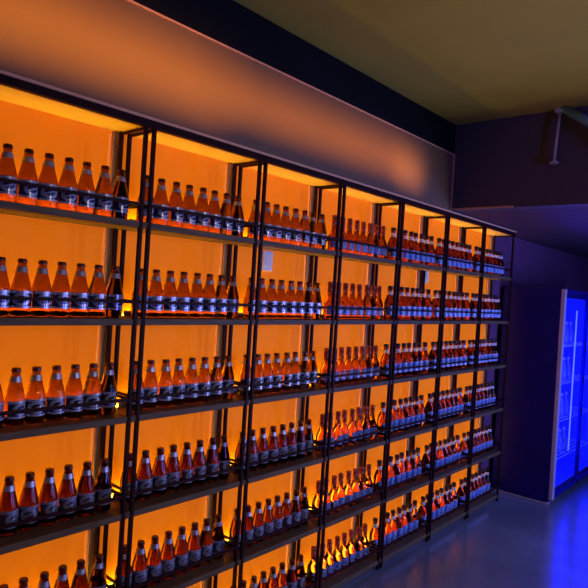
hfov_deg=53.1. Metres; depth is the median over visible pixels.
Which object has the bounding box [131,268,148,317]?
beer bottle
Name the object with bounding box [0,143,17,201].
beer bottle
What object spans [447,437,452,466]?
bottle
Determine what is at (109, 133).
trim
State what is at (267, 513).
beer bottle
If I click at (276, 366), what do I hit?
beer bottle
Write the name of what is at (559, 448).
bottle
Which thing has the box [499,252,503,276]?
bottle
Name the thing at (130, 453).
beer bottle
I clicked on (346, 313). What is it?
bottle
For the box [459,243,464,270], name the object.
bottle
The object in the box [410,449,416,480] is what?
bottle
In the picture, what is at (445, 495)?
bottle
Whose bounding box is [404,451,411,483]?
bottle
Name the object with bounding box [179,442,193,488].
beer bottle
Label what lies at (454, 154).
trim
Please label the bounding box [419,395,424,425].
bottle
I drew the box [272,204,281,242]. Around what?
beer bottle
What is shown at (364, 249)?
bottle
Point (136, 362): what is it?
beer bottle
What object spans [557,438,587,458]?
wire shelf
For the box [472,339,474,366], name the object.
bottle
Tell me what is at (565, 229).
ceiling
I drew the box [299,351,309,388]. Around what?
beer bottle
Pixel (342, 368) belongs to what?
bottle
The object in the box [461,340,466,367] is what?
bottle
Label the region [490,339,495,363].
bottle
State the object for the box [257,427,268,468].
beer bottle
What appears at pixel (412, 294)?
bottle
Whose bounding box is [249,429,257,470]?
beer bottle
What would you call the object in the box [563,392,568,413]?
bottle
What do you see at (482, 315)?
bottle
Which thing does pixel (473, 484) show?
bottle
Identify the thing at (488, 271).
bottle
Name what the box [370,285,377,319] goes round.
bottle
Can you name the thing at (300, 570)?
beer bottle
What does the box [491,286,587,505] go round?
fridge
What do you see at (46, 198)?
beer bottle
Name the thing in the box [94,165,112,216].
beer bottle
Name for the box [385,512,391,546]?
bottle
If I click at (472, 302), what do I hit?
bottle
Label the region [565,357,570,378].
bottle
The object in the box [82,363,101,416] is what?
beer bottle
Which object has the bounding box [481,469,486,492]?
bottle
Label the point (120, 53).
wall
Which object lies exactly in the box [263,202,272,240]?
beer bottle
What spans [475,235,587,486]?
wall
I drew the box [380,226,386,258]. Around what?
bottle
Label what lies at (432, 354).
bottle
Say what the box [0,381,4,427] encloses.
beer bottle
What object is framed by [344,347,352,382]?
bottle
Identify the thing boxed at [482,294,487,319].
bottle
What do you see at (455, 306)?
bottle
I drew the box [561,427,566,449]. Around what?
bottle
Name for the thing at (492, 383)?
bottle
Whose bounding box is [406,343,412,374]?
bottle
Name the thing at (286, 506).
beer bottle
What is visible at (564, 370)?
bottle
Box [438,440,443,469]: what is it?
bottle
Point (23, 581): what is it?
beer bottle
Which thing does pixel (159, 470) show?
beer bottle
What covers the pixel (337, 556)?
bottle
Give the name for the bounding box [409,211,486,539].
rack
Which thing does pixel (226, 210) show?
beer bottle
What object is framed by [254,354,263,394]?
beer bottle
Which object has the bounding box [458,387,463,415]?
bottle
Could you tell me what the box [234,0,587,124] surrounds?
ceiling
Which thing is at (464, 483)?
bottle
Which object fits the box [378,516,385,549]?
bottle
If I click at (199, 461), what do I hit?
beer bottle
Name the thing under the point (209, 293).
beer bottle
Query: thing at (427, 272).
switch plate
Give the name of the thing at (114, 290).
beer bottle
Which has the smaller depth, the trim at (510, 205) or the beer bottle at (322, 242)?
the beer bottle at (322, 242)
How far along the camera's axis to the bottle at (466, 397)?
4.77 m
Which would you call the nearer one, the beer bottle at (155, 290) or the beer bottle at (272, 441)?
the beer bottle at (155, 290)
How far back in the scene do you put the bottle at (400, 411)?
3.97 m
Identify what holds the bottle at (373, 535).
on the rack at (413, 206)
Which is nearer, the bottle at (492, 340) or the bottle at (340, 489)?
the bottle at (340, 489)
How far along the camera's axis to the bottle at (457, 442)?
4.67 m
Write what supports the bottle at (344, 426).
on the rack at (352, 188)
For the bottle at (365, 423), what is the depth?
3.67 m
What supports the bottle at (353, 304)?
on the rack at (352, 188)
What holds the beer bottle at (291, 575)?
on the rack at (273, 165)
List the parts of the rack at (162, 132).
post, post, guard rail, guard rail, guard rail, guard rail, guard rail, frame, edge trim, post, post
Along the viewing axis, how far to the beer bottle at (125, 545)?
2.40 m
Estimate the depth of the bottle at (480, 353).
4.86 m
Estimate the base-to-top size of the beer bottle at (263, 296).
0.200 m
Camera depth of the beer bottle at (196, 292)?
2.60 m
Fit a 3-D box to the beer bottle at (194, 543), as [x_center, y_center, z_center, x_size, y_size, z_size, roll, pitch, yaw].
[-0.458,1.146,2.686,0.070,0.200,0.070,3,0,-32]
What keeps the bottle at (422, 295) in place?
on the rack at (413, 206)
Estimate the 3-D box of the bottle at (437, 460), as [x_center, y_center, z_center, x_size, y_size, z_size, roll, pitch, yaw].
[1.062,1.223,4.423,0.070,0.219,0.069,4,0,26]
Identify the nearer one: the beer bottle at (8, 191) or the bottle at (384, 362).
the beer bottle at (8, 191)
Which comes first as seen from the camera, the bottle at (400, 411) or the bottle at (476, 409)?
the bottle at (400, 411)
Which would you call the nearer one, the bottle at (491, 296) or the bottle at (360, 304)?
the bottle at (360, 304)
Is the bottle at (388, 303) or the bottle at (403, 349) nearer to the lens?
the bottle at (388, 303)
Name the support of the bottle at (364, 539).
on the rack at (352, 188)
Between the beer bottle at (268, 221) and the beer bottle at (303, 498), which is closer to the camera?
the beer bottle at (268, 221)
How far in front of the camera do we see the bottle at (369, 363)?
3.67 m
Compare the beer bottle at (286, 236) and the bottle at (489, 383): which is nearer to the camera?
the beer bottle at (286, 236)
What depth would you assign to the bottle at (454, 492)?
4.68 m
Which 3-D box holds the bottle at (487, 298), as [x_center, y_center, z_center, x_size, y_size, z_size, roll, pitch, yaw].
[1.642,0.114,5.004,0.070,0.219,0.069,4,0,26]
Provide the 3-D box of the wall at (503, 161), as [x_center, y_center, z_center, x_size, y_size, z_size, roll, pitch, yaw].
[3.272,-0.818,2.430,5.569,0.712,0.100,4,0,41]
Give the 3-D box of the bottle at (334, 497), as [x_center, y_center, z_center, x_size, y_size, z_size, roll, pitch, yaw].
[0.233,1.179,3.471,0.068,0.213,0.067,4,0,27]
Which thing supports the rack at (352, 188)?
on the floor
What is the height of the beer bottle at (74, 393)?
0.200 m
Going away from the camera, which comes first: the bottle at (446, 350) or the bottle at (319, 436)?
the bottle at (319, 436)
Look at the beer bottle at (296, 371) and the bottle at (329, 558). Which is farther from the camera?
the bottle at (329, 558)
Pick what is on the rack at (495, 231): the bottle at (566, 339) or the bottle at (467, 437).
the bottle at (467, 437)
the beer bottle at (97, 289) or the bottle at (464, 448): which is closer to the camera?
the beer bottle at (97, 289)
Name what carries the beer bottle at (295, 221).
on the rack at (273, 165)
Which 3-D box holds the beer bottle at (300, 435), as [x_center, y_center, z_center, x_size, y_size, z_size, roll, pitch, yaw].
[0.031,0.793,3.214,0.070,0.200,0.070,4,0,26]
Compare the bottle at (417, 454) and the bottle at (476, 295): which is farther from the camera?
the bottle at (476, 295)
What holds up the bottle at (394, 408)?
on the rack at (413, 206)
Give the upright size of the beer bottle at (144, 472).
0.200 m
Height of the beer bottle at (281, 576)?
0.200 m
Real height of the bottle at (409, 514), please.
0.219 m
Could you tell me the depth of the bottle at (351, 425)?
3.56 m
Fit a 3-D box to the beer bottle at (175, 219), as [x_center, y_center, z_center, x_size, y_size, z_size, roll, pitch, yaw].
[-0.507,-0.379,2.515,0.070,0.200,0.070,4,0,25]
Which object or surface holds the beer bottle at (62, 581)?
on the rack at (16, 89)
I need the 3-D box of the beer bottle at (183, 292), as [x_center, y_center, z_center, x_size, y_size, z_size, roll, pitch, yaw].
[-0.486,0.003,2.573,0.070,0.200,0.070,3,0,-34]
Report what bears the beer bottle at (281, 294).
on the rack at (273, 165)
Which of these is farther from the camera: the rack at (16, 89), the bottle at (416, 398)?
the bottle at (416, 398)
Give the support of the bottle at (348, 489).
on the rack at (352, 188)
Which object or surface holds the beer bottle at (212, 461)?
on the rack at (162, 132)
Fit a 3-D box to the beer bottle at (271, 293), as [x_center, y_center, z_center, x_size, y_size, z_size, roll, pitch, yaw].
[-0.117,0.024,2.993,0.070,0.200,0.070,4,0,31]
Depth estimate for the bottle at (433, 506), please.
4.40 m
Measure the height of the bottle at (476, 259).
0.219 m
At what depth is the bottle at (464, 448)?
4.77 m
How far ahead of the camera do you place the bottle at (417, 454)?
4.20 m
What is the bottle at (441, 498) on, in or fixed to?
on the rack at (436, 525)
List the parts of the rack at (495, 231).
post, post, guard rail, guard rail, guard rail, guard rail, post, guard rail, guard rail, frame, edge trim, post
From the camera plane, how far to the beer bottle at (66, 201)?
2.12 m
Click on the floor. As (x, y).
(510, 541)
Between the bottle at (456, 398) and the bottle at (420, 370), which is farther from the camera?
the bottle at (456, 398)
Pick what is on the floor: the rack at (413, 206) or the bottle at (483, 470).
the rack at (413, 206)
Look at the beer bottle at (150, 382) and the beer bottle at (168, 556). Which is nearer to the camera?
the beer bottle at (150, 382)
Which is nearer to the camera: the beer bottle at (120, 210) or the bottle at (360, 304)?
the beer bottle at (120, 210)
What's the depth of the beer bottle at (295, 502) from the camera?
3.19 m
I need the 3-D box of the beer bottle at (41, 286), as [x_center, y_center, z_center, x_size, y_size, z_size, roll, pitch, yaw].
[-0.901,-0.020,2.098,0.070,0.200,0.070,4,0,39]
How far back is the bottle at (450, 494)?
4.62 m
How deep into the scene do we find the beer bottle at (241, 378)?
2.86 m
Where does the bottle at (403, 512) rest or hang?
on the rack at (413, 206)
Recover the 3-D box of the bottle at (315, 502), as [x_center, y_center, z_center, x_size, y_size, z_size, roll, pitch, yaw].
[0.137,1.174,3.361,0.068,0.213,0.067,4,0,22]
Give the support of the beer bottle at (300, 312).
on the rack at (273, 165)
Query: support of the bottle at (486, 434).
on the rack at (495, 231)
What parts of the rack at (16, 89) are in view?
guard rail, guard rail, guard rail, guard rail, frame, edge trim, post, post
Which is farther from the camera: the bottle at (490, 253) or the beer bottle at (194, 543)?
the bottle at (490, 253)
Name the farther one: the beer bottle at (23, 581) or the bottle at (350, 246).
the bottle at (350, 246)
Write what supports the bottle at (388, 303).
on the rack at (413, 206)
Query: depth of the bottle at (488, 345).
5.03 m
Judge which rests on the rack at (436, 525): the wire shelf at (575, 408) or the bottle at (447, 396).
the bottle at (447, 396)
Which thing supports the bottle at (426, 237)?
on the rack at (413, 206)
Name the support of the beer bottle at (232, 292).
on the rack at (162, 132)
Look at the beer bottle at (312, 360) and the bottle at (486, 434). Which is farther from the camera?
the bottle at (486, 434)
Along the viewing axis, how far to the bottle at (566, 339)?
5.73 m
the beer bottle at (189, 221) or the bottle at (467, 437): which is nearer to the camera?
the beer bottle at (189, 221)
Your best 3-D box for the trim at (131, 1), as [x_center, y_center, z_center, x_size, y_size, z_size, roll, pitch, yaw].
[-0.860,-1.113,1.936,0.026,0.007,6.100,4,0,41]
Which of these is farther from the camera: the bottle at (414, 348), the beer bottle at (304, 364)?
the bottle at (414, 348)
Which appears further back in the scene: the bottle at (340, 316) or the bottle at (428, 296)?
the bottle at (428, 296)
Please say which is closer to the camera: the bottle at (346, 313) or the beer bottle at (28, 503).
the beer bottle at (28, 503)
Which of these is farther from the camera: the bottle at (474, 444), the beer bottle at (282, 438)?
the bottle at (474, 444)
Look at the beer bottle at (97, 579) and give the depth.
2.30 m
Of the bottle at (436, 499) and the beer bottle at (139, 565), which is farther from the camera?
the bottle at (436, 499)
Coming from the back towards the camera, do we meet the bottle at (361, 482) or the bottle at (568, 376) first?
the bottle at (568, 376)
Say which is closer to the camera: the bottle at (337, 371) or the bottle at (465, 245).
the bottle at (337, 371)
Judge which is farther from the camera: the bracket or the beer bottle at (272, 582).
the bracket
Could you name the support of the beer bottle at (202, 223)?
on the rack at (162, 132)
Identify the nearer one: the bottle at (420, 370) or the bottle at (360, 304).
the bottle at (360, 304)
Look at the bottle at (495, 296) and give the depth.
5.09 m
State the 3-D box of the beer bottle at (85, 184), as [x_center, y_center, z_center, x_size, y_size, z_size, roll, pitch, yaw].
[-0.781,-0.394,2.206,0.070,0.200,0.070,4,0,29]
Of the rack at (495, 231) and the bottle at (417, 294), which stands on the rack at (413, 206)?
the bottle at (417, 294)
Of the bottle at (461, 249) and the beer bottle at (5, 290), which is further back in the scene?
the bottle at (461, 249)
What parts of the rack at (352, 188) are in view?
post, post, guard rail, guard rail, guard rail, guard rail, guard rail, frame, guard rail, post, edge trim, post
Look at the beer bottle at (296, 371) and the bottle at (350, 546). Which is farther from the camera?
the bottle at (350, 546)
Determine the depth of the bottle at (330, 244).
3.34 m
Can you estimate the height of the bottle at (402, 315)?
0.219 m
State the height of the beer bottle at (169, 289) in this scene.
0.200 m
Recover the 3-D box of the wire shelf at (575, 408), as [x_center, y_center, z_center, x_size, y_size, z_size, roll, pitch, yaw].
[2.545,1.192,5.845,0.388,0.012,1.408,4,0,41]
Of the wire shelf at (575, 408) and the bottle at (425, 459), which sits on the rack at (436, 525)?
the bottle at (425, 459)
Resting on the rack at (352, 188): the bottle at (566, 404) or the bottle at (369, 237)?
the bottle at (369, 237)
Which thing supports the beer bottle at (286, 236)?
on the rack at (273, 165)
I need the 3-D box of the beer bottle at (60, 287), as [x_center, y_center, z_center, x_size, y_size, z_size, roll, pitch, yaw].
[-0.854,-0.018,2.152,0.070,0.200,0.070,4,0,38]
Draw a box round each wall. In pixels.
[0,0,455,209]
[452,106,587,211]
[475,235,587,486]
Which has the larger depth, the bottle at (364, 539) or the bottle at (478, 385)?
the bottle at (478, 385)
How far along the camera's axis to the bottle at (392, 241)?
3.81 m
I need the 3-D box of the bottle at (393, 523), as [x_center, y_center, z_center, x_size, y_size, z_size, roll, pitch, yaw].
[0.670,1.581,4.005,0.069,0.219,0.070,3,0,-33]
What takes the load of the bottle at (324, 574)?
on the rack at (352, 188)
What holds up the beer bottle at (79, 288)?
on the rack at (16, 89)
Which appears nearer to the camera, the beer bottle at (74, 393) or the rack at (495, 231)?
the beer bottle at (74, 393)
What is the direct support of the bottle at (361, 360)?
on the rack at (352, 188)
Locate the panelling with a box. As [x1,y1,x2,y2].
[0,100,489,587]
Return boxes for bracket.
[549,106,587,164]
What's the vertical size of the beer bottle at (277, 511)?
0.200 m
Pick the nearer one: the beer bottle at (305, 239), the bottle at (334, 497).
the beer bottle at (305, 239)
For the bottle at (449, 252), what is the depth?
4.39 m
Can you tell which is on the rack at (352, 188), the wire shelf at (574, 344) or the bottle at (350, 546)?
the bottle at (350, 546)
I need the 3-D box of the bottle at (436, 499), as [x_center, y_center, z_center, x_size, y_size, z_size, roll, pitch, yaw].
[1.086,1.605,4.480,0.070,0.219,0.069,4,0,31]
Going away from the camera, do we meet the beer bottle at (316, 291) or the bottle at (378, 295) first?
the beer bottle at (316, 291)
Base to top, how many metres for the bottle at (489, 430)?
0.219 m
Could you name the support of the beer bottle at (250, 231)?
on the rack at (273, 165)
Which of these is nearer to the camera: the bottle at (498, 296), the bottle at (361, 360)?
the bottle at (361, 360)
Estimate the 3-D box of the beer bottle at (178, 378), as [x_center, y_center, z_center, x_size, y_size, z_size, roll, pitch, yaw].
[-0.509,0.382,2.575,0.070,0.200,0.070,4,0,30]
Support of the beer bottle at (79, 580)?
on the rack at (16, 89)
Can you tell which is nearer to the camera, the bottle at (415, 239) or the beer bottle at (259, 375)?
the beer bottle at (259, 375)
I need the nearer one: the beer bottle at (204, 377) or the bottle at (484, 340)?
the beer bottle at (204, 377)
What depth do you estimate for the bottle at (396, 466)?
3.98 m
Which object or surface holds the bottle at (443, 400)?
on the rack at (436, 525)
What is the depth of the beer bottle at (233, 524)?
2.87 m
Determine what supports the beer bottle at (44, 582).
on the rack at (16, 89)
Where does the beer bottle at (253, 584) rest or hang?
on the rack at (273, 165)
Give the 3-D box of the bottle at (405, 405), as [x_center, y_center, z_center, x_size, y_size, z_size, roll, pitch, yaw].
[0.767,0.826,4.054,0.070,0.219,0.069,4,0,42]
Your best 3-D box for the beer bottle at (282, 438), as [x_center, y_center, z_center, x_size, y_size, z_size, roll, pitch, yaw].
[-0.065,0.788,3.102,0.070,0.200,0.070,3,0,-30]
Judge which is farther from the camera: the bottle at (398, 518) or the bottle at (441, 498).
the bottle at (441, 498)
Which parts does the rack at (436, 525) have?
post, post, guard rail, guard rail, guard rail, guard rail, post, frame, guard rail, guard rail, edge trim, post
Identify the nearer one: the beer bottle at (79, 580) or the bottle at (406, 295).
the beer bottle at (79, 580)
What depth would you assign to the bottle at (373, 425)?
3.72 m
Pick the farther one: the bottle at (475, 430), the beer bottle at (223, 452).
the bottle at (475, 430)
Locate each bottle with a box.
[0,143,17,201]
[0,257,10,316]
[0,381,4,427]
[0,475,18,536]
[3,367,25,426]
[9,258,31,316]
[16,148,37,204]
[17,471,38,530]
[18,577,28,587]
[24,366,45,423]
[30,260,51,316]
[37,153,57,207]
[37,571,49,587]
[38,468,57,525]
[44,365,64,421]
[50,262,70,316]
[54,564,69,587]
[57,157,77,210]
[57,464,76,520]
[64,364,83,418]
[69,263,88,316]
[70,559,88,587]
[76,161,94,213]
[76,461,94,516]
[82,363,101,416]
[87,265,106,316]
[88,553,106,587]
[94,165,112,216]
[94,458,111,511]
[100,362,116,414]
[105,266,122,317]
[112,169,128,218]
[114,544,131,587]
[119,452,137,503]
[126,361,143,410]
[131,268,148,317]
[131,540,147,587]
[136,175,154,222]
[136,450,152,500]
[143,360,157,408]
[147,269,163,317]
[147,535,161,585]
[152,447,167,496]
[153,178,168,224]
[157,359,172,406]
[161,530,175,579]
[162,271,177,317]
[166,444,179,492]
[168,181,183,227]
[172,358,185,404]
[174,526,188,574]
[176,272,190,317]
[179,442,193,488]
[182,185,195,229]
[184,357,198,403]
[187,522,200,569]
[189,273,203,317]
[192,439,206,485]
[195,187,209,231]
[198,357,210,401]
[200,518,212,563]
[202,274,215,317]
[205,437,218,482]
[209,190,220,232]
[210,356,222,399]
[211,514,224,559]
[215,275,227,317]
[217,435,229,479]
[220,193,232,234]
[222,355,234,398]
[226,276,238,317]
[228,508,241,551]
[232,195,243,236]
[234,432,246,473]
[238,354,250,395]
[242,580,246,587]
[243,277,255,318]
[244,505,253,547]
[247,199,260,238]
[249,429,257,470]
[249,575,257,587]
[252,501,263,543]
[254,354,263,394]
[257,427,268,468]
[258,278,267,318]
[258,571,267,587]
[262,353,272,393]
[262,498,273,539]
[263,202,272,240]
[266,279,277,318]
[267,426,278,465]
[267,566,277,587]
[271,353,281,391]
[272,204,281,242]
[272,495,282,535]
[276,280,286,318]
[277,424,287,463]
[277,562,287,587]
[281,206,291,243]
[281,352,292,390]
[281,492,291,531]
[286,280,296,318]
[286,422,296,460]
[286,558,296,587]
[290,208,300,244]
[290,489,300,528]
[291,352,300,389]
[295,281,304,318]
[295,420,305,458]
[295,554,305,587]
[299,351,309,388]
[299,486,308,524]
[300,210,309,246]
[304,282,313,318]
[304,419,313,455]
[306,546,318,584]
[308,351,317,387]
[309,212,317,247]
[311,480,322,519]
[313,283,321,318]
[315,414,326,452]
[317,214,326,248]
[318,543,326,581]
[319,348,331,385]
[323,282,334,318]
[323,478,330,515]
[325,539,333,576]
[327,215,338,250]
[327,413,334,450]
[329,475,338,512]
[331,348,339,384]
[332,536,341,573]
[333,411,342,448]
[334,283,342,318]
[336,473,344,509]
[337,347,345,383]
[339,217,346,252]
[340,532,348,569]
[341,410,348,446]
[342,283,349,318]
[343,470,352,506]
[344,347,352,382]
[346,218,354,253]
[346,529,355,565]
[347,408,356,444]
[349,283,356,318]
[351,468,359,504]
[352,346,360,381]
[353,220,361,254]
[353,526,362,562]
[355,407,362,442]
[356,284,363,318]
[357,466,365,501]
[358,346,366,380]
[360,222,367,255]
[361,406,369,440]
[361,523,368,558]
[363,285,371,319]
[364,464,372,498]
[365,346,373,379]
[366,223,374,256]
[368,405,376,438]
[369,517,377,551]
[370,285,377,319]
[372,345,379,378]
[373,225,380,257]
[373,460,381,494]
[376,286,383,319]
[376,402,385,436]
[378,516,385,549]
[379,344,388,377]
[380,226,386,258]
[383,286,392,319]
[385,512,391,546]
[387,227,396,259]
[388,404,393,434]
[388,456,394,489]
[389,353,396,376]
[390,509,396,543]
[392,399,398,432]
[393,454,400,487]
[395,507,402,540]
[396,343,401,376]
[397,399,404,431]
[398,287,405,319]
[399,452,405,485]
[400,343,407,375]
[401,504,407,537]
[403,230,409,261]
[403,398,409,429]
[404,287,410,319]
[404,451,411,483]
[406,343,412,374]
[406,502,413,534]
[408,231,414,262]
[408,396,414,428]
[410,288,416,319]
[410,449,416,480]
[411,342,418,373]
[412,500,418,531]
[413,233,419,263]
[413,396,420,427]
[415,288,421,319]
[415,447,421,478]
[417,342,422,373]
[418,234,425,264]
[418,496,426,527]
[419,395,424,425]
[420,289,426,319]
[421,445,429,475]
[422,342,428,372]
[424,235,430,264]
[425,289,431,319]
[425,393,432,423]
[425,494,427,509]
[428,342,436,371]
[429,236,434,265]
[431,290,439,319]
[432,492,435,519]
[434,490,440,519]
[435,238,442,266]
[435,442,439,471]
[438,392,442,420]
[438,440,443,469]
[439,488,444,517]
[441,341,445,370]
[441,390,446,419]
[442,439,448,468]
[443,486,449,515]
[444,291,448,319]
[444,341,449,369]
[445,390,450,418]
[447,240,451,267]
[447,291,452,319]
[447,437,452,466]
[448,341,454,369]
[448,484,453,512]
[450,241,456,268]
[450,389,455,417]
[451,291,457,319]
[451,436,456,464]
[452,482,457,510]
[453,340,458,368]
[454,388,459,416]
[455,242,460,269]
[455,435,460,462]
[456,292,461,319]
[457,340,462,368]
[457,479,464,506]
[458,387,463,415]
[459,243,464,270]
[460,292,465,319]
[460,432,467,460]
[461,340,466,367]
[463,386,470,413]
[463,477,466,493]
[464,244,469,270]
[464,293,470,319]
[466,340,473,366]
[466,431,468,458]
[468,245,472,271]
[469,385,471,412]
[470,293,476,319]
[471,474,475,500]
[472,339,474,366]
[472,439,475,457]
[473,246,479,272]
[474,429,478,455]
[474,472,479,498]
[475,293,477,319]
[475,392,478,411]
[477,384,481,410]
[477,428,481,454]
[478,344,481,365]
[478,470,482,494]
[480,339,484,365]
[480,383,485,409]
[481,302,483,319]
[481,427,485,452]
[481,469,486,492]
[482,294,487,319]
[483,339,487,364]
[484,249,486,273]
[484,383,489,408]
[484,426,489,451]
[485,249,490,273]
[485,467,489,493]
[486,294,490,319]
[486,339,491,364]
[487,382,492,407]
[488,424,492,449]
[489,250,493,274]
[489,295,494,319]
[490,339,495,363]
[491,381,495,406]
[492,251,497,274]
[493,295,497,320]
[493,338,497,363]
[496,251,500,275]
[496,295,500,320]
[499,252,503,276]
[557,429,561,451]
[559,393,563,415]
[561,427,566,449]
[562,357,566,379]
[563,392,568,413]
[564,322,568,343]
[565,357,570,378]
[568,322,572,343]
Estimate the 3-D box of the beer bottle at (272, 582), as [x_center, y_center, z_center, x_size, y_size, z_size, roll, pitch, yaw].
[-0.116,1.546,3.111,0.070,0.200,0.070,4,0,24]
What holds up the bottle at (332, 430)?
on the rack at (352, 188)
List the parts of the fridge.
trim, door, door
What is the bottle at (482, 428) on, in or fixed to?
on the rack at (495, 231)
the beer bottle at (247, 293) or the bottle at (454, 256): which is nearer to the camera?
the beer bottle at (247, 293)
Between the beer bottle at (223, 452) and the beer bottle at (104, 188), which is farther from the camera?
the beer bottle at (223, 452)
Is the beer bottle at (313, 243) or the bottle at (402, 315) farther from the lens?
the bottle at (402, 315)
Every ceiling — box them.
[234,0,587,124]
[453,206,587,258]
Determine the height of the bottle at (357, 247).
0.213 m
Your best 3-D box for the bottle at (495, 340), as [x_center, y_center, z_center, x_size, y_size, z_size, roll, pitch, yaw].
[1.761,0.501,5.171,0.069,0.219,0.070,3,0,-40]
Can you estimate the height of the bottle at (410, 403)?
0.219 m
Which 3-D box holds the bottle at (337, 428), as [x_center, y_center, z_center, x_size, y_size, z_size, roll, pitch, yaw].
[0.256,0.800,3.469,0.068,0.213,0.067,4,0,31]
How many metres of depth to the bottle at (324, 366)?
3.34 m
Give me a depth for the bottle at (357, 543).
3.67 m
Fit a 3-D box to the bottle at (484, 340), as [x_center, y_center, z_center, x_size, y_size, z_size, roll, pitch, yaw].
[1.618,0.493,5.006,0.069,0.219,0.070,3,0,-43]
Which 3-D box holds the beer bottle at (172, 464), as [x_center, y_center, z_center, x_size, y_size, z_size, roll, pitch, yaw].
[-0.533,0.762,2.577,0.070,0.200,0.070,3,0,-33]
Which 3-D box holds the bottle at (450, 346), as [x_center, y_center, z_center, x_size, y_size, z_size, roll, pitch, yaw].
[1.202,0.469,4.530,0.070,0.219,0.069,4,0,38]
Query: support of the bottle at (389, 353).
on the rack at (413, 206)
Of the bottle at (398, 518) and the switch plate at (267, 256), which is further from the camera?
the bottle at (398, 518)
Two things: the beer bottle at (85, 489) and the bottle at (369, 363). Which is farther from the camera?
the bottle at (369, 363)
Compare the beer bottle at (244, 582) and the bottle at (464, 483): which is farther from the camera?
the bottle at (464, 483)
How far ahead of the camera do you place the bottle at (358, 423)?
3.62 m
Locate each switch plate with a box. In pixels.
[261,250,272,270]
[425,271,428,282]
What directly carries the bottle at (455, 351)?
on the rack at (436, 525)
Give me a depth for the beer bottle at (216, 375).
2.71 m
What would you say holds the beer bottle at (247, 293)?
on the rack at (273, 165)
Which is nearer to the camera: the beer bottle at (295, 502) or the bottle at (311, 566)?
the beer bottle at (295, 502)
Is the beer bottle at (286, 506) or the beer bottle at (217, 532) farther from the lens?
the beer bottle at (286, 506)
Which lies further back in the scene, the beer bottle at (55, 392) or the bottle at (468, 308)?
the bottle at (468, 308)
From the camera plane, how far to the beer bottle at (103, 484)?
2.29 m
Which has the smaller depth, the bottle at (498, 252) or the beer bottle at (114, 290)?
the beer bottle at (114, 290)
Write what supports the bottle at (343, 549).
on the rack at (352, 188)
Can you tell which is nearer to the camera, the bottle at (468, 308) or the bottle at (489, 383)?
the bottle at (468, 308)
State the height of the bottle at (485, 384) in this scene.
0.219 m
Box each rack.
[0,70,152,587]
[102,118,265,587]
[213,153,344,587]
[296,178,404,587]
[359,197,449,567]
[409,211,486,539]
[448,222,516,517]
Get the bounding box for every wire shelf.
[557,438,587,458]
[559,406,587,421]
[561,374,587,384]
[564,342,587,346]
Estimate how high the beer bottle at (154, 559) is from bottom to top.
0.200 m
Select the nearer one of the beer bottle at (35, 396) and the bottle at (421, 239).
the beer bottle at (35, 396)
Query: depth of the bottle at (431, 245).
4.19 m
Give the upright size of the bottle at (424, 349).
0.219 m
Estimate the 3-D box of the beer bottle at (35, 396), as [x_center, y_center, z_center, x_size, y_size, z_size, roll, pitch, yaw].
[-0.922,0.359,2.097,0.070,0.200,0.070,3,0,-37]
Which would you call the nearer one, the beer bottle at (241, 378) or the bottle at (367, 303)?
the beer bottle at (241, 378)
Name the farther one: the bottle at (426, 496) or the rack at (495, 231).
the rack at (495, 231)
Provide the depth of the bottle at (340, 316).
3.39 m
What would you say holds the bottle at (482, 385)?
on the rack at (495, 231)
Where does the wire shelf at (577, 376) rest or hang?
attached to the fridge
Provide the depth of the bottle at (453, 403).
4.56 m
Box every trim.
[84,133,490,587]
[127,0,453,154]
[450,154,454,210]
[451,205,512,209]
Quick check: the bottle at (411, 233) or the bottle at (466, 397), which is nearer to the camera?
the bottle at (411, 233)
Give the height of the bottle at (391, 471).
0.219 m
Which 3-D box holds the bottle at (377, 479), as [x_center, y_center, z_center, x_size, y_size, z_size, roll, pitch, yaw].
[0.553,1.194,3.837,0.070,0.219,0.069,4,0,44]
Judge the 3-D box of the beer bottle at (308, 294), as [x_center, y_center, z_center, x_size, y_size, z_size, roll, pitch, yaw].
[0.077,0.035,3.210,0.070,0.200,0.070,4,0,36]
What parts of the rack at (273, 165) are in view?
post, post, guard rail, guard rail, guard rail, guard rail, guard rail, frame, post, edge trim, guard rail, post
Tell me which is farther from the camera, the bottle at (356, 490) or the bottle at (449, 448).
the bottle at (449, 448)
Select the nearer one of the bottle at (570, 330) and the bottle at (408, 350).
the bottle at (408, 350)
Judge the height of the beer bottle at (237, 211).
0.200 m
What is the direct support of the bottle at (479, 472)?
on the rack at (495, 231)
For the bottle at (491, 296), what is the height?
0.219 m
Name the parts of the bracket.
drop rod, arm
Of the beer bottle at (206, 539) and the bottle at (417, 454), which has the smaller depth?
the beer bottle at (206, 539)
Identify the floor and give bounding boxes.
[340,476,587,587]
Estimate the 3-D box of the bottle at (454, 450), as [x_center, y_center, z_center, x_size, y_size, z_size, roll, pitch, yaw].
[1.252,1.233,4.644,0.069,0.219,0.070,3,0,-40]
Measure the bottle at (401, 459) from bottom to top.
0.219 m
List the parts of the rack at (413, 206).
post, post, guard rail, guard rail, guard rail, guard rail, guard rail, frame, post, guard rail, edge trim, post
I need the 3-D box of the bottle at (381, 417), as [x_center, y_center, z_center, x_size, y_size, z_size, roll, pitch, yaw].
[0.577,0.815,3.834,0.070,0.219,0.069,4,0,28]
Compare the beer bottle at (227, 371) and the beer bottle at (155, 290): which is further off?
the beer bottle at (227, 371)
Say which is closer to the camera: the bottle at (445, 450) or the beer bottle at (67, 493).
the beer bottle at (67, 493)
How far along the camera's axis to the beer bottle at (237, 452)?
2.86 m
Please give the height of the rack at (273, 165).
2.366 m
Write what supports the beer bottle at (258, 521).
on the rack at (273, 165)
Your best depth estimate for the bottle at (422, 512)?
4.29 m
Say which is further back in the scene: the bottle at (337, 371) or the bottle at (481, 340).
the bottle at (481, 340)
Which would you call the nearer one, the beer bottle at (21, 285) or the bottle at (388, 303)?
the beer bottle at (21, 285)
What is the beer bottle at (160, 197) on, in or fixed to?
on the rack at (162, 132)
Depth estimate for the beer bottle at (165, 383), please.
2.49 m

